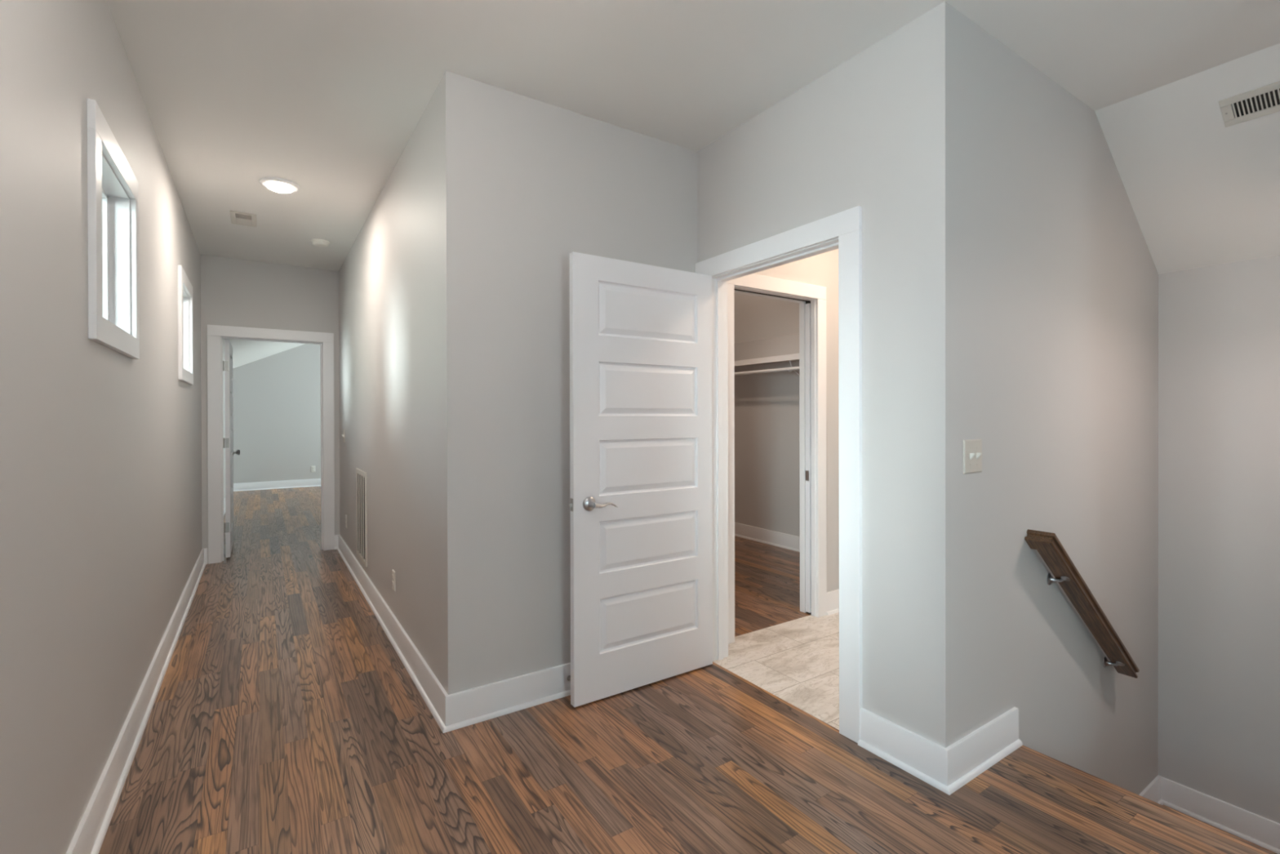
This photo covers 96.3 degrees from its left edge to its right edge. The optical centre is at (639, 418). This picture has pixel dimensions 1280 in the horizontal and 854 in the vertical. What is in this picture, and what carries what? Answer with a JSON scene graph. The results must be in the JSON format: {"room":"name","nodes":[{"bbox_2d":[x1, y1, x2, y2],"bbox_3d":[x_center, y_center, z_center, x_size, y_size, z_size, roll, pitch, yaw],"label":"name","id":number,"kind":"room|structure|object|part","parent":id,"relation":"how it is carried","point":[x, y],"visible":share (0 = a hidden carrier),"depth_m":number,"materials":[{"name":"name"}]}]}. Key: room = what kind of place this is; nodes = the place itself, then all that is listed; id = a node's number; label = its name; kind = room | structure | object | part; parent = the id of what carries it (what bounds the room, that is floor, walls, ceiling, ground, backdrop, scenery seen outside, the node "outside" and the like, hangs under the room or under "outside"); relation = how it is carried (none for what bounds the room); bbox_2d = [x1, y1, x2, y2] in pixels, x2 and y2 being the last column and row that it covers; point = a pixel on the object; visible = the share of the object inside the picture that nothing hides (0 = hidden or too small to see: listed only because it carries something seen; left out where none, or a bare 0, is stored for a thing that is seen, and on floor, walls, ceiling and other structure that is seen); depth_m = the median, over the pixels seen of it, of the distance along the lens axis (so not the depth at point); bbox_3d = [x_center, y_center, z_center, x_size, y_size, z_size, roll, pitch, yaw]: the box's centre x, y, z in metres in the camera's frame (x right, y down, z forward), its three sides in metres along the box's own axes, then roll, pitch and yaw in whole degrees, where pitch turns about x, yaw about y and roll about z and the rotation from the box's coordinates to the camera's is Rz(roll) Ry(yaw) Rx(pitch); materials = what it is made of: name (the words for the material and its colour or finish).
{"room":"upstairs hallway","nodes":[
{"label":"upstairs hallway","id":0,"kind":"room"},
{"bbox_2d":[0,0,225,853],"bbox_3d":[-2.940,-0.085,3.510,0.150,2.835,15.900,0,0,-33],"label":"wall","id":1,"kind":"structure","parent":0,"point":[100,446],"depth_m":1.62,"materials":[{"name":"grey paint"}]},
{"bbox_2d":[86,98,139,359],"bbox_3d":[-1.952,-0.613,2.031,0.170,0.736,0.745,0,0,-33],"label":"window","id":2,"kind":"structure","parent":1,"relation":"in","point":[113,217],"depth_m":2.21,"materials":[{"name":"white paint"}]},
{"bbox_3d":[-1.975,-0.608,2.028,0.044,0.558,0.597,0,0,-33],"label":"frame","id":3,"kind":"part","parent":2,"relation":"part of","materials":[{"name":"white paint"}]},
{"bbox_2d":[66,547,207,853],"bbox_3d":[-1.232,1.237,1.109,0.038,0.140,9.605,0,0,-33],"label":"baseboard","id":4,"kind":"structure","parent":1,"relation":"attached to","point":[89,836],"depth_m":2.19,"materials":[{"name":"white paint"}]},
{"bbox_2d":[177,265,193,385],"bbox_3d":[-3.223,-0.617,3.952,0.170,0.736,0.740,0,0,-33],"label":"window","id":5,"kind":"structure","parent":1,"relation":"in","point":[185,312],"depth_m":4.11,"materials":[{"name":"white paint"}]},
{"bbox_2d":[222,338,304,368],"bbox_3d":[-3.958,-1.180,8.749,4.340,0.819,6.035,0,0,-33],"label":"ceiling","id":6,"kind":"structure","parent":0,"point":[244,352],"depth_m":8.92,"materials":[{"name":"paint"}]},
{"bbox_2d":[200,254,339,563],"bbox_3d":[-2.248,-0.072,6.261,4.240,2.785,0.115,0,0,-33],"label":"wall","id":7,"kind":"structure","parent":0,"point":[235,292],"depth_m":5.36,"materials":[{"name":"grey paint"}]},
{"bbox_2d":[222,338,239,557],"bbox_3d":[-4.000,0.278,5.620,0.098,2.015,0.830,0,0,-32],"label":"door","id":8,"kind":"structure","parent":7,"relation":"in","point":[228,362],"depth_m":5.30,"materials":[{"name":"white paint"}]},
{"bbox_3d":[-4.167,0.352,5.924,0.060,0.062,0.062,0,0,-33],"label":"knob","id":9,"kind":"part","parent":8,"relation":"part of","materials":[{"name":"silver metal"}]},
{"bbox_2d":[207,324,334,564],"bbox_3d":[-3.472,0.230,5.440,1.000,2.134,0.135,0,0,-33],"label":"door frame","id":10,"kind":"structure","parent":7,"relation":"attached to","point":[215,333],"depth_m":5.24,"materials":[{"name":"white paint"}]},
{"bbox_2d":[232,343,320,483],"bbox_3d":[-5.598,-0.107,11.236,4.340,2.835,0.120,0,0,-33],"label":"wall","id":11,"kind":"structure","parent":0,"point":[277,397],"depth_m":10.50,"materials":[{"name":"grey paint"}]},
{"bbox_2d":[223,478,320,515],"bbox_3d":[-3.940,1.216,8.739,3.940,0.140,5.880,0,0,-33],"label":"baseboard","id":12,"kind":"structure","parent":11,"relation":"attached to","point":[303,482],"depth_m":10.45,"materials":[{"name":"white paint"}]},
{"bbox_2d":[311,466,315,471],"bbox_3d":[-6.151,0.954,10.795,0.072,0.116,0.009,0,0,-33],"label":"electrical outlet","id":13,"kind":"object","parent":11,"relation":"attached to","point":[313,468],"visible":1,"depth_m":10.79,"materials":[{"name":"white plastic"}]},
{"bbox_2d":[338,74,446,691],"bbox_3d":[-1.872,-0.065,4.116,0.115,2.785,3.978,0,0,-33],"label":"wall","id":14,"kind":"structure","parent":0,"point":[392,372],"depth_m":3.13,"materials":[{"name":"grey paint"}]},
{"bbox_2d":[342,429,344,442],"bbox_3d":[-2.774,0.165,5.359,0.020,0.120,0.075,0,0,-33],"label":"light switch","id":15,"kind":"object","parent":14,"relation":"attached to","point":[343,434],"visible":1,"depth_m":5.35,"materials":[{"name":"plastic"}]},
{"bbox_2d":[345,514,346,528],"bbox_3d":[-2.691,0.943,5.248,0.009,0.116,0.072,0,0,-33],"label":"electrical outlet","id":16,"kind":"object","parent":14,"relation":"attached to","point":[345,514],"visible":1,"depth_m":5.23,"materials":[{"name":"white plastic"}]},
{"bbox_2d":[355,467,367,567],"bbox_3d":[-2.154,0.750,4.434,0.012,0.693,0.500,0,0,-33],"label":"air vent","id":17,"kind":"object","parent":14,"relation":"in","point":[361,476],"visible":1,"depth_m":4.42,"materials":[{"name":"metal"}]},
{"bbox_2d":[391,568,395,591],"bbox_3d":[-1.452,0.954,3.376,0.009,0.116,0.072,0,0,-33],"label":"electrical outlet","id":18,"kind":"object","parent":14,"relation":"attached to","point":[393,570],"visible":1,"depth_m":3.36,"materials":[{"name":"white plastic"}]},
{"bbox_2d":[334,534,570,733],"bbox_3d":[-1.354,1.225,4.399,1.378,0.140,3.982,0,0,-33],"label":"baseboard","id":19,"kind":"structure","parent":14,"relation":"attached to","point":[462,708],"depth_m":2.61,"materials":[{"name":"white paint"}]},
{"bbox_2d":[444,71,839,694],"bbox_3d":[0.726,-0.070,3.515,3.785,2.785,0.158,0,0,-33],"label":"wall","id":20,"kind":"structure","parent":0,"point":[531,184],"depth_m":2.59,"materials":[{"name":"grey paint"}]},
{"bbox_2d":[568,251,712,706],"bbox_3d":[0.031,0.272,2.791,0.832,2.030,0.161,0,0,-33],"label":"door","id":21,"kind":"structure","parent":20,"relation":"in","point":[641,503],"depth_m":2.75,"materials":[{"name":"white paint"}]},
{"bbox_3d":[-0.310,0.387,2.566,0.013,0.057,0.025,0,0,-33],"label":"latch plate","id":22,"kind":"part","parent":21,"relation":"part of","materials":[{"name":"silver metal"}]},
{"bbox_3d":[-0.173,0.387,2.598,0.160,0.066,0.063,0,0,-33],"label":"handle","id":23,"kind":"part","parent":21,"relation":"part of","materials":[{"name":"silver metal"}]},
{"bbox_2d":[727,273,826,644],"bbox_3d":[0.808,0.218,3.574,0.898,2.149,0.150,0,0,-33],"label":"door frame","id":24,"kind":"structure","parent":20,"relation":"attached to","point":[755,285],"depth_m":3.73,"materials":[{"name":"white paint"}]},
{"bbox_2d":[804,303,810,613],"bbox_3d":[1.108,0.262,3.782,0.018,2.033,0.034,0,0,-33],"label":"door","id":25,"kind":"structure","parent":20,"relation":"in","point":[807,306],"depth_m":3.77,"materials":[{"name":"white paint"}]},
{"bbox_2d":[826,589,839,615],"bbox_3d":[1.743,1.218,4.112,1.240,0.140,0.029,0,0,-33],"label":"baseboard","id":26,"kind":"structure","parent":20,"relation":"attached to","point":[833,597],"depth_m":3.80,"materials":[{"name":"white paint"}]},
{"bbox_2d":[98,485,1277,853],"bbox_3d":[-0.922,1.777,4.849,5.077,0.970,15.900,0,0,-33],"label":"floor","id":27,"kind":"structure","parent":0,"point":[285,717],"depth_m":2.16,"materials":[{"name":"brown wood"}]},
{"bbox_2d":[106,0,1279,271],"bbox_3d":[0.776,-1.508,2.348,5.177,0.100,9.865,0,0,-33],"label":"ceiling","id":28,"kind":"structure","parent":0,"point":[326,98],"depth_m":2.33,"materials":[{"name":"paint"}]},
{"bbox_2d":[230,210,256,226],"bbox_3d":[-2.892,-1.452,4.187,0.155,0.006,0.310,0,0,-33],"label":"ceiling vent","id":29,"kind":"object","parent":28,"relation":"in","point":[237,218],"visible":1,"depth_m":4.17,"materials":[{"name":"metal"}]},
{"bbox_2d":[259,177,299,193],"bbox_3d":[-2.235,-1.432,3.560,0.214,0.045,0.214,0,0,-33],"label":"ceiling light","id":30,"kind":"object","parent":28,"relation":"attached to","point":[281,185],"visible":1,"depth_m":3.51,"materials":[{"name":"white glass"}]},
{"bbox_2d":[310,238,329,247],"bbox_3d":[-2.637,-1.439,4.728,0.140,0.037,0.140,0,0,-33],"label":"smoke detector","id":31,"kind":"object","parent":28,"relation":"attached to","point":[317,242],"visible":1,"depth_m":4.69,"materials":[{"name":"white plastic"}]},
{"bbox_3d":[-2.637,-1.451,4.727,0.140,0.013,0.140,0,0,-33],"label":"mounting plate","id":32,"kind":"part","parent":31,"relation":"part of","materials":[{"name":"white plastic"}]},
{"bbox_2d":[733,293,799,343],"bbox_3d":[1.143,-1.157,5.394,1.007,0.827,2.660,0,0,-33],"label":"ceiling","id":33,"kind":"structure","parent":0,"point":[755,317],"depth_m":5.59,"materials":[{"name":"paint"}]},
{"bbox_2d":[733,333,799,536],"bbox_3d":[1.524,0.238,5.649,0.100,2.150,2.660,0,0,-33],"label":"wall","id":34,"kind":"structure","parent":0,"point":[767,460],"depth_m":5.87,"materials":[{"name":"grey paint"}]},
{"bbox_2d":[733,353,799,375],"bbox_3d":[1.357,-0.429,5.519,0.318,0.306,2.490,0,0,-33],"label":"closet shelf","id":35,"kind":"object","parent":34,"relation":"attached to","point":[794,357],"visible":0.29,"depth_m":5.47,"materials":[{"name":"white paint"}]},
{"bbox_3d":[1.256,-0.454,5.452,0.032,0.032,2.488,0,0,-33],"label":"hanging rod","id":36,"kind":"part","parent":35,"relation":"part of","materials":[{"name":"white paint"}]},
{"bbox_2d":[734,522,799,551],"bbox_3d":[1.482,1.213,5.604,0.029,0.140,2.490,0,0,-33],"label":"baseboard","id":37,"kind":"structure","parent":34,"relation":"attached to","point":[781,540],"depth_m":5.86,"materials":[{"name":"white paint"}]},
{"bbox_2d":[697,20,914,732],"bbox_3d":[0.666,-0.067,2.725,0.115,2.785,1.409,0,0,-33],"label":"wall","id":38,"kind":"structure","parent":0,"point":[844,140],"depth_m":2.25,"materials":[{"name":"grey paint"}]},
{"bbox_2d":[694,205,862,742],"bbox_3d":[0.643,0.226,2.745,0.135,2.141,1.031,0,0,-33],"label":"door frame","id":39,"kind":"structure","parent":38,"relation":"attached to","point":[842,231],"depth_m":2.35,"materials":[{"name":"white paint"}]},
{"bbox_2d":[914,1,1158,794],"bbox_3d":[2.009,0.375,2.701,2.325,3.775,0.115,0,0,-33],"label":"wall","id":40,"kind":"structure","parent":0,"point":[1036,275],"depth_m":2.35,"materials":[{"name":"grey paint"}]},
{"bbox_2d":[857,706,1022,795],"bbox_3d":[1.191,1.226,2.276,0.541,0.140,0.364,0,0,-33],"label":"baseboard","id":41,"kind":"structure","parent":40,"relation":"attached to","point":[948,769],"depth_m":2.12,"materials":[{"name":"white paint"}]},
{"bbox_2d":[963,439,982,474],"bbox_3d":[1.228,0.140,2.103,0.130,0.124,0.020,0,0,-33],"label":"light switch","id":42,"kind":"object","parent":40,"relation":"attached to","point":[972,448],"visible":1,"depth_m":2.10,"materials":[{"name":"plastic"}]},
{"bbox_2d":[1018,713,1047,755],"bbox_3d":[1.872,1.665,2.539,0.880,0.997,0.012,0,0,-33],"label":"trim","id":43,"kind":"structure","parent":40,"relation":"attached to","point":[1026,736],"depth_m":2.34,"materials":[{"name":"grey paint"}]},
{"bbox_2d":[1024,528,1139,678],"bbox_3d":[2.006,0.860,2.572,0.980,0.811,0.098,0,0,-33],"label":"handrail","id":44,"kind":"object","parent":40,"relation":"attached to","point":[1046,544],"visible":1,"depth_m":2.48,"materials":[{"name":"brown wood"}]},
{"bbox_2d":[1094,43,1279,274],"bbox_3d":[3.816,-1.141,1.171,1.027,0.842,4.546,0,0,-33],"label":"ceiling","id":45,"kind":"structure","parent":0,"point":[1202,192],"depth_m":2.72,"materials":[{"name":"paint"}]},
{"bbox_2d":[1218,80,1279,127],"bbox_3d":[2.642,-1.325,2.348,0.114,0.085,0.370,0,0,-33],"label":"ceiling vent","id":46,"kind":"object","parent":45,"relation":"in","point":[1264,100],"visible":1,"depth_m":2.43,"materials":[{"name":"metal"}]},
{"bbox_2d":[1158,254,1279,823],"bbox_3d":[4.202,0.717,1.424,0.120,3.090,4.536,0,0,-33],"label":"wall","id":47,"kind":"structure","parent":0,"point":[1219,326],"depth_m":3.03,"materials":[{"name":"grey paint"}]},
{"bbox_2d":[1138,774,1279,853],"bbox_3d":[3.215,2.092,2.063,0.832,0.140,2.286,0,0,-33],"label":"baseboard","id":48,"kind":"structure","parent":47,"relation":"attached to","point":[1255,828],"depth_m":3.04,"materials":[{"name":"white paint"}]}
]}

